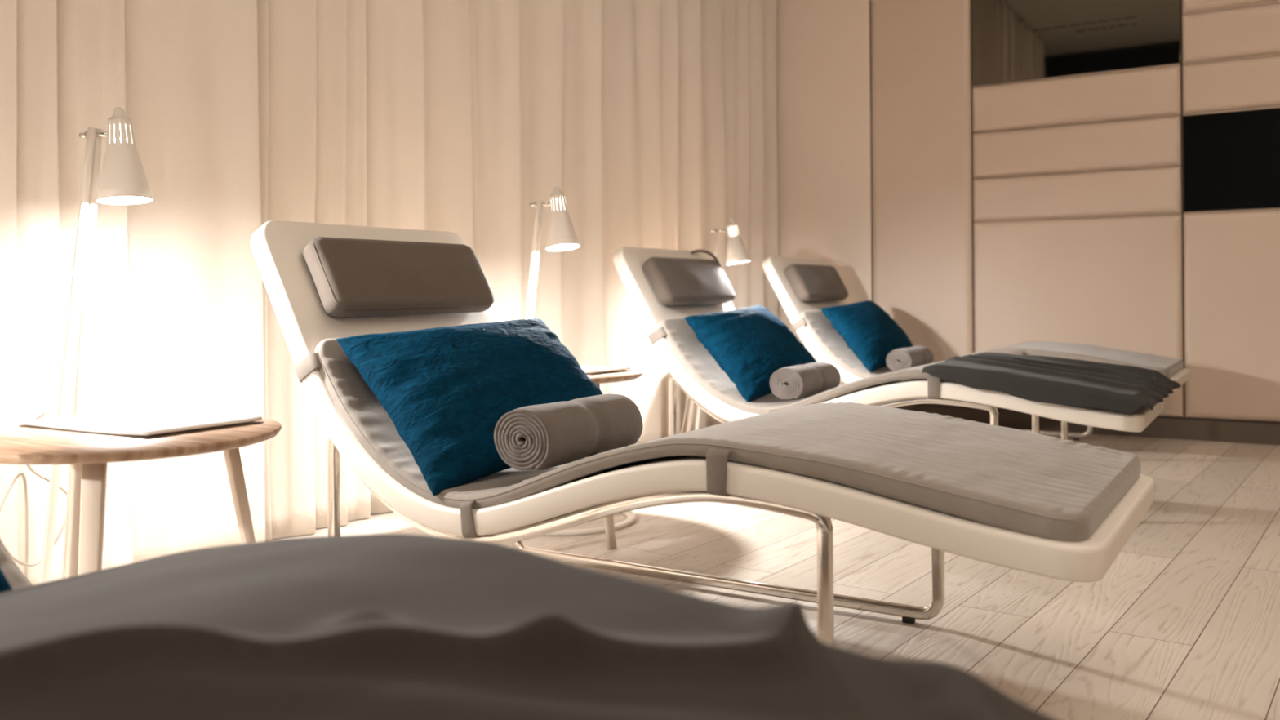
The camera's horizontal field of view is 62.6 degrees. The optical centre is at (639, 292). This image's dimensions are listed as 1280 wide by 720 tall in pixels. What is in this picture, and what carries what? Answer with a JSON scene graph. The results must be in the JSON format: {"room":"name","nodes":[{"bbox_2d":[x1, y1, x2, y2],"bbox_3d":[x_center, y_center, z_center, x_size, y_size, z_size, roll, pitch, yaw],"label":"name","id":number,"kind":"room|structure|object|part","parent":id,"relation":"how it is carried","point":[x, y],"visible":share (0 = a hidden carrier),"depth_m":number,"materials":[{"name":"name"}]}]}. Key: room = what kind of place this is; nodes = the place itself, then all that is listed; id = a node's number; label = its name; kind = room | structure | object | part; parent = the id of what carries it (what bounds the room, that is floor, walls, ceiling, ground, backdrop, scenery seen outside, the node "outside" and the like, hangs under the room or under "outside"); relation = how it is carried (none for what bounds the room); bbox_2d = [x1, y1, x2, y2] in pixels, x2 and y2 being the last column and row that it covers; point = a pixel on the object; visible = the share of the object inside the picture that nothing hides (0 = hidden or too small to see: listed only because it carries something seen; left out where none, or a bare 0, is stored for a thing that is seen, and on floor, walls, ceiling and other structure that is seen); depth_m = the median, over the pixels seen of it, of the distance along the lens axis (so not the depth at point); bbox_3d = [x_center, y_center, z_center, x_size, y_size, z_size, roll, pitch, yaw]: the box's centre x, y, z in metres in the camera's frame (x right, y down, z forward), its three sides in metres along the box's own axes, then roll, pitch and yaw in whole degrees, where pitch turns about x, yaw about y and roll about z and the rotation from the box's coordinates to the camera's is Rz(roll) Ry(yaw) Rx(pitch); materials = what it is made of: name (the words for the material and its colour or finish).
{"room":"spa","nodes":[
{"label":"spa","id":0,"kind":"room"},
{"bbox_2d":[271,434,1279,719],"bbox_3d":[1.355,0.684,0.892,6.850,0.050,7.740,0,0,32],"label":"floor","id":1,"kind":"structure","parent":0,"point":[1184,623],"depth_m":2.36,"materials":[{"name":"brown wood"}]},
{"bbox_2d":[0,539,32,589],"bbox_3d":[-0.552,0.258,0.780,1.694,0.833,0.668,0,0,32],"label":"lounger","id":2,"kind":"object","parent":1,"relation":"on","point":[14,575],"visible":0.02,"depth_m":1.26,"materials":[{"name":"silver metal"}]},
{"bbox_2d":[0,568,13,592],"bbox_3d":[-0.935,0.220,1.012,0.295,0.286,0.509,0,0,32],"label":"pillow","id":3,"kind":"object","parent":2,"relation":"on","point":[5,586],"visible":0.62,"depth_m":1.15,"materials":[{"name":"teal fabric"}]},
{"bbox_2d":[0,533,1056,719],"bbox_3d":[-0.293,0.376,0.632,1.218,0.367,0.754,0,0,32],"label":"blanket","id":4,"kind":"object","parent":2,"relation":"on","point":[367,626],"visible":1,"depth_m":0.67,"materials":[{"name":"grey fabric"}]},
{"bbox_2d":[0,106,152,583],"bbox_3d":[-1.012,0.157,2.052,0.438,1.042,0.404,0,0,-26],"label":"reading lamp","id":5,"kind":"object","parent":1,"relation":"on","point":[123,180],"visible":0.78,"depth_m":2.07,"materials":[{"name":"white metal"}]},
{"bbox_3d":[-1.229,0.457,2.116,0.083,0.439,0.158,0,0,15],"label":"cord","id":6,"kind":"part","parent":5,"relation":"part of","materials":[{"name":"beige plastic"}]},
{"bbox_3d":[-1.071,-0.311,2.072,0.068,0.017,0.017,0,0,15],"label":"joint knob","id":7,"kind":"part","parent":5,"relation":"part of","materials":[{"name":"silver metal"}]},
{"bbox_3d":[-1.013,-0.260,2.060,0.099,0.161,0.099,-6,-3,15],"label":"lamp shade","id":8,"kind":"part","parent":5,"relation":"part of","materials":[{"name":"white metal"}]},
{"bbox_2d":[0,414,281,577],"bbox_3d":[-0.839,0.452,1.717,0.487,0.449,0.484,0,0,32],"label":"side table","id":9,"kind":"object","parent":1,"relation":"on","point":[88,455],"visible":0.55,"depth_m":1.58,"materials":[{"name":"brown wood"}]},
{"bbox_3d":[-0.989,0.462,1.848,0.092,0.431,0.031,0,0,41],"label":"leg","id":10,"kind":"part","parent":9,"relation":"part of","materials":[{"name":"beige wood"}]},
{"bbox_3d":[-0.795,0.460,1.519,0.031,0.431,0.092,0,0,-12],"label":"leg","id":11,"kind":"part","parent":9,"relation":"part of","materials":[{"name":"beige wood"}]},
{"bbox_2d":[18,408,263,438],"bbox_3d":[-0.856,0.221,1.811,0.344,0.011,0.224,0,0,30],"label":"magazine","id":12,"kind":"object","parent":9,"relation":"on","point":[138,423],"visible":1,"depth_m":1.78,"materials":[{"name":"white paper"}]},
{"bbox_3d":[-0.683,0.459,1.845,0.092,0.431,0.031,0,0,-40],"label":"leg","id":13,"kind":"part","parent":9,"relation":"part of","materials":[{"name":"beige wood"}]},
{"bbox_2d":[524,186,635,535],"bbox_3d":[-0.218,0.178,3.109,0.405,0.986,0.404,0,0,-18],"label":"reading lamp","id":14,"kind":"object","parent":1,"relation":"on","point":[562,236],"visible":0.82,"depth_m":3.10,"materials":[{"name":"white metal"}]},
{"bbox_3d":[-0.296,-0.262,3.136,0.068,0.017,0.017,0,0,20],"label":"joint knob","id":15,"kind":"part","parent":14,"relation":"part of","materials":[{"name":"silver metal"}]},
{"bbox_3d":[-0.236,-0.212,3.112,0.099,0.161,0.099,-9,-7,20],"label":"lamp shade","id":16,"kind":"part","parent":14,"relation":"part of","materials":[{"name":"white metal"}]},
{"bbox_2d":[586,366,643,549],"bbox_3d":[-0.233,0.447,2.940,0.487,0.449,0.484,0,0,3],"label":"side table","id":17,"kind":"object","parent":1,"relation":"on","point":[633,374],"visible":0.19,"depth_m":2.76,"materials":[{"name":"beige"}]},
{"bbox_2d":[580,365,631,374],"bbox_3d":[-0.172,0.216,2.969,0.244,0.011,0.174,0,0,38],"label":"magazine","id":18,"kind":"object","parent":17,"relation":"on","point":[588,370],"visible":0.47,"depth_m":2.92,"materials":[{"name":"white paper"}]},
{"bbox_3d":[-0.101,0.455,2.787,0.031,0.431,0.092,0,0,-41],"label":"leg","id":19,"kind":"part","parent":17,"relation":"part of","materials":[{"name":"beige"}]},
{"bbox_2d":[685,400,695,431],"bbox_3d":[0.421,0.441,4.461,0.487,0.449,0.484,0,0,-20],"label":"side table","id":20,"kind":"object","parent":1,"relation":"on","point":[692,404],"visible":0.03,"depth_m":4.41,"materials":[{"name":"beige wood"}]},
{"bbox_2d":[250,220,1154,645],"bbox_3d":[0.048,0.253,2.085,1.694,0.833,0.668,0,0,32],"label":"lounger","id":21,"kind":"object","parent":1,"relation":"on","point":[1041,504],"visible":0.79,"depth_m":1.84,"materials":[{"name":"beige leather"}]},
{"bbox_2d":[302,237,493,316],"bbox_3d":[-0.547,-0.035,2.462,0.124,0.172,0.525,0,0,32],"label":"cushion","id":22,"kind":"object","parent":21,"relation":"on","point":[342,277],"depth_m":2.38,"materials":[{"name":"beige fabric"}]},
{"bbox_2d":[335,318,603,496],"bbox_3d":[-0.317,0.221,2.291,0.302,0.317,0.598,0,0,38],"label":"pillow","id":23,"kind":"object","parent":21,"relation":"on","point":[445,391],"visible":0.74,"depth_m":2.14,"materials":[{"name":"teal fabric"}]},
{"bbox_2d":[493,393,643,470],"bbox_3d":[-0.130,0.263,2.019,0.135,0.116,0.314,0,0,32],"label":"towel","id":24,"kind":"object","parent":21,"relation":"on","point":[546,436],"visible":0.99,"depth_m":1.92,"materials":[{"name":"grey fabric"}]},
{"bbox_3d":[-0.173,0.470,1.876,1.092,0.383,0.017,0,0,32],"label":"frame","id":25,"kind":"part","parent":21,"relation":"part of","materials":[{"name":"silver metal"}]},
{"bbox_3d":[0.138,0.467,2.377,1.092,0.383,0.017,0,0,32],"label":"frame","id":26,"kind":"part","parent":21,"relation":"part of","materials":[{"name":"silver metal"}]},
{"bbox_2d":[680,217,750,433],"bbox_3d":[0.405,0.182,4.247,0.405,0.970,0.404,0,0,-38],"label":"reading lamp","id":27,"kind":"object","parent":1,"relation":"on","point":[736,252],"visible":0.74,"depth_m":4.23,"materials":[{"name":"white metal"}]},
{"bbox_3d":[0.170,0.517,4.263,0.088,0.300,0.038,0,0,40],"label":"cord","id":28,"kind":"part","parent":27,"relation":"part of","materials":[{"name":"beige plastic"}]},
{"bbox_3d":[0.317,-0.250,4.251,0.068,0.017,0.017,0,0,0],"label":"joint knob","id":29,"kind":"part","parent":27,"relation":"part of","materials":[{"name":"silver metal"}]},
{"bbox_3d":[0.384,-0.200,4.254,0.099,0.161,0.099,-10,-2,0],"label":"lamp shade","id":30,"kind":"part","parent":27,"relation":"part of","materials":[{"name":"white metal"}]},
{"bbox_2d":[613,246,1164,435],"bbox_3d":[0.787,0.247,3.527,1.694,0.833,0.668,0,0,31],"label":"lounger","id":31,"kind":"object","parent":1,"relation":"on","point":[664,287],"visible":0.52,"depth_m":3.54,"materials":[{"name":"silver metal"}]},
{"bbox_2d":[642,257,734,305],"bbox_3d":[0.189,-0.041,3.899,0.124,0.172,0.525,0,0,31],"label":"cushion","id":32,"kind":"object","parent":31,"relation":"on","point":[668,281],"depth_m":3.80,"materials":[{"name":"beige fabric"}]},
{"bbox_2d":[690,248,721,268],"bbox_3d":[0.235,-0.082,4.113,0.192,0.176,0.070,0,0,0],"label":"headphones","id":33,"kind":"object","parent":31,"relation":"hanging from","point":[708,252],"visible":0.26,"depth_m":4.10,"materials":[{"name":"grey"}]},
{"bbox_2d":[684,305,816,402],"bbox_3d":[0.420,0.205,3.744,0.267,0.315,0.554,0,0,35],"label":"pillow","id":34,"kind":"object","parent":31,"relation":"on","point":[749,344],"visible":0.81,"depth_m":3.59,"materials":[{"name":"teal fabric"}]},
{"bbox_2d":[769,361,840,399],"bbox_3d":[0.556,0.292,3.522,0.125,0.106,0.336,0,0,31],"label":"towel","id":35,"kind":"object","parent":31,"relation":"on","point":[798,381],"visible":1,"depth_m":3.40,"materials":[{"name":"grey fabric"}]},
{"bbox_3d":[0.567,0.464,3.316,1.092,0.383,0.017,0,0,31],"label":"frame","id":36,"kind":"part","parent":31,"relation":"part of","materials":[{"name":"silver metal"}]},
{"bbox_3d":[0.875,0.461,3.820,1.092,0.383,0.017,0,0,31],"label":"frame","id":37,"kind":"part","parent":31,"relation":"part of","materials":[{"name":"silver metal"}]},
{"bbox_2d":[921,351,1181,414],"bbox_3d":[1.274,0.260,3.216,0.633,0.131,0.679,0,0,31],"label":"blanket","id":38,"kind":"object","parent":31,"relation":"on","point":[1121,388],"visible":1,"depth_m":3.01,"materials":[{"name":"grey fabric"}]},
{"bbox_2d":[762,256,1189,440],"bbox_3d":[1.439,0.242,4.632,1.694,0.833,0.668,0,0,32],"label":"lounger","id":39,"kind":"object","parent":1,"relation":"on","point":[803,286],"visible":0.52,"depth_m":4.70,"materials":[{"name":"silver metal"}]},
{"bbox_2d":[784,264,848,301],"bbox_3d":[0.846,-0.046,5.014,0.124,0.172,0.525,0,0,32],"label":"cushion","id":40,"kind":"object","parent":39,"relation":"on","point":[806,282],"depth_m":4.90,"materials":[{"name":"beige fabric"}]},
{"bbox_2d":[821,300,913,372],"bbox_3d":[1.071,0.192,4.861,0.258,0.310,0.542,0,0,36],"label":"pillow","id":41,"kind":"object","parent":39,"relation":"on","point":[869,331],"visible":0.8,"depth_m":4.71,"materials":[{"name":"teal fabric"}]},
{"bbox_2d":[885,346,933,371],"bbox_3d":[1.191,0.291,4.641,0.120,0.102,0.315,0,0,32],"label":"towel","id":42,"kind":"object","parent":39,"relation":"on","point":[898,359],"visible":0.98,"depth_m":4.53,"materials":[{"name":"grey fabric"}]},
{"bbox_3d":[1.216,0.458,4.425,1.092,0.383,0.017,0,0,32],"label":"frame","id":43,"kind":"part","parent":39,"relation":"part of","materials":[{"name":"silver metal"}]},
{"bbox_3d":[1.531,0.456,4.925,1.092,0.383,0.017,0,0,32],"label":"frame","id":44,"kind":"part","parent":39,"relation":"part of","materials":[{"name":"silver metal"}]},
{"bbox_2d":[870,0,1279,423],"bbox_3d":[3.337,-1.042,4.149,6.900,3.370,0.100,0,0,32],"label":"wall","id":45,"kind":"structure","parent":0,"point":[1180,1],"depth_m":4.67,"materials":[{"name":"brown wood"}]},
{"bbox_2d":[776,0,872,386],"bbox_3d":[0.802,-1.021,5.658,0.901,3.370,0.014,0,0,32],"label":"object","id":46,"kind":"structure","parent":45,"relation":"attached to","point":[824,87],"depth_m":5.54,"materials":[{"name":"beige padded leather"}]},
{"bbox_2d":[871,0,973,405],"bbox_3d":[1.400,-1.074,5.276,0.503,3.268,0.030,0,0,32],"label":"wall panel","id":47,"kind":"object","parent":45,"relation":"attached to","point":[921,55],"visible":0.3,"depth_m":5.25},
{"bbox_2d":[971,0,1180,85],"bbox_3d":[2.006,-1.357,4.905,0.907,0.690,0.018,0,0,32],"label":"mirror","id":48,"kind":"object","parent":45,"relation":"attached to","point":[1012,40],"visible":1,"depth_m":4.91,"materials":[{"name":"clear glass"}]},
{"bbox_2d":[972,63,1180,87],"bbox_3d":[2.010,-1.008,4.907,0.903,0.006,0.013,0,0,32],"label":"trim","id":49,"kind":"structure","parent":45,"relation":"attached to","point":[1175,64],"depth_m":4.88,"materials":[{"name":"beige wood"}]},
{"bbox_2d":[973,114,1180,133],"bbox_3d":[2.011,-0.783,4.907,0.903,0.006,0.013,0,0,32],"label":"trim","id":50,"kind":"structure","parent":45,"relation":"attached to","point":[1176,115],"depth_m":4.89,"materials":[{"name":"beige wood"}]},
{"bbox_2d":[972,65,1181,132],"bbox_3d":[2.007,-0.896,4.901,0.908,0.218,0.029,0,0,32],"label":"wall panel","id":51,"kind":"object","parent":45,"relation":"attached to","point":[1156,91],"visible":1,"depth_m":4.87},
{"bbox_2d":[973,164,1181,179],"bbox_3d":[2.013,-0.559,4.907,0.903,0.006,0.013,0,0,32],"label":"trim","id":52,"kind":"structure","parent":45,"relation":"attached to","point":[1175,165],"depth_m":4.88,"materials":[{"name":"beige wood"}]},
{"bbox_2d":[973,115,1181,177],"bbox_3d":[2.009,-0.671,4.901,0.908,0.217,0.029,0,0,32],"label":"wall panel","id":53,"kind":"object","parent":45,"relation":"attached to","point":[1152,142],"visible":1,"depth_m":4.87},
{"bbox_2d":[973,213,1181,222],"bbox_3d":[2.015,-0.346,4.907,0.903,0.006,0.013,0,0,32],"label":"trim","id":54,"kind":"structure","parent":45,"relation":"attached to","point":[1171,213],"depth_m":4.88,"materials":[{"name":"beige wood"}]},
{"bbox_2d":[973,166,1182,222],"bbox_3d":[2.010,-0.453,4.901,0.908,0.206,0.029,0,0,32],"label":"wall panel","id":55,"kind":"object","parent":45,"relation":"attached to","point":[1151,191],"visible":1,"depth_m":4.87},
{"bbox_2d":[973,214,1183,417],"bbox_3d":[2.015,0.106,4.900,0.908,0.898,0.029,0,0,32],"label":"wall panel","id":56,"kind":"object","parent":45,"relation":"attached to","point":[1113,282],"visible":0.62,"depth_m":4.86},
{"bbox_2d":[894,404,1279,445],"bbox_3d":[3.684,0.595,3.876,5.845,0.090,0.012,0,0,32],"label":"baseboard","id":57,"kind":"structure","parent":45,"relation":"attached to","point":[1266,433],"depth_m":4.70,"materials":[{"name":"brown wood"}]},
{"bbox_2d":[1182,0,1279,15],"bbox_3d":[2.785,-1.234,4.424,0.903,0.006,0.013,0,0,32],"label":"trim","id":58,"kind":"structure","parent":45,"relation":"attached to","point":[1276,2],"depth_m":4.56,"materials":[{"name":"beige wood"}]},
{"bbox_2d":[1182,55,1279,114],"bbox_3d":[2.784,-0.900,4.417,0.908,0.217,0.029,0,0,32],"label":"wall panel","id":59,"kind":"object","parent":45,"relation":"attached to","point":[1251,82],"visible":1,"depth_m":4.55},
{"bbox_2d":[1182,2,1279,64],"bbox_3d":[2.782,-1.123,4.417,0.908,0.215,0.029,0,0,32],"label":"wall panel","id":60,"kind":"object","parent":45,"relation":"attached to","point":[1249,31],"visible":1,"depth_m":4.55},
{"bbox_2d":[1182,0,1279,13],"bbox_3d":[2.780,-1.346,4.417,0.908,0.216,0.029,0,0,32],"label":"wall panel","id":61,"kind":"object","parent":45,"relation":"attached to","point":[1188,6],"visible":1,"depth_m":4.59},
{"bbox_2d":[1182,53,1279,65],"bbox_3d":[2.787,-1.012,4.424,0.903,0.006,0.013,0,0,32],"label":"trim","id":62,"kind":"structure","parent":45,"relation":"attached to","point":[1277,54],"depth_m":4.56,"materials":[{"name":"beige wood"}]},
{"bbox_2d":[1182,106,1279,115],"bbox_3d":[2.789,-0.788,4.424,0.903,0.006,0.013,0,0,32],"label":"trim","id":63,"kind":"structure","parent":45,"relation":"attached to","point":[1274,106],"depth_m":4.56,"materials":[{"name":"beige wood"}]},
{"bbox_2d":[1182,107,1279,212],"bbox_3d":[2.790,-0.572,4.423,0.907,0.425,0.016,0,0,32],"label":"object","id":64,"kind":"object","parent":45,"relation":"attached to","point":[1231,160],"visible":1,"depth_m":4.55,"materials":[{"name":"black glass"}]},
{"bbox_2d":[1183,208,1279,213],"bbox_3d":[2.792,-0.355,4.424,0.903,0.006,0.013,0,0,32],"label":"trim","id":65,"kind":"structure","parent":45,"relation":"attached to","point":[1273,208],"depth_m":4.56,"materials":[{"name":"beige wood"}]},
{"bbox_2d":[1183,209,1279,422],"bbox_3d":[2.792,0.099,4.417,0.908,0.901,0.030,0,0,32],"label":"wall panel","id":66,"kind":"object","parent":45,"relation":"attached to","point":[1232,260],"visible":1,"depth_m":4.55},
{"bbox_3d":[1.327,-2.736,0.892,6.850,0.050,7.740,0,0,32],"label":"ceiling","id":67,"kind":"structure","parent":0,"visible":0},
{"bbox_2d":[0,0,265,585],"bbox_3d":[-1.938,-0.996,1.255,0.088,3.357,3.520,0,0,32],"label":"curtain","id":68,"kind":"object","parent":67,"relation":"hanging from","point":[175,320],"visible":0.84,"depth_m":2.50,"materials":[{"name":"fabric"}]},
{"bbox_2d":[257,0,777,541],"bbox_3d":[-0.192,-1.010,4.179,0.123,3.357,3.447,0,0,32],"label":"curtain","id":69,"kind":"object","parent":67,"relation":"hanging from","point":[655,123],"visible":0.62,"depth_m":3.83,"materials":[{"name":"fabric"}]}
]}

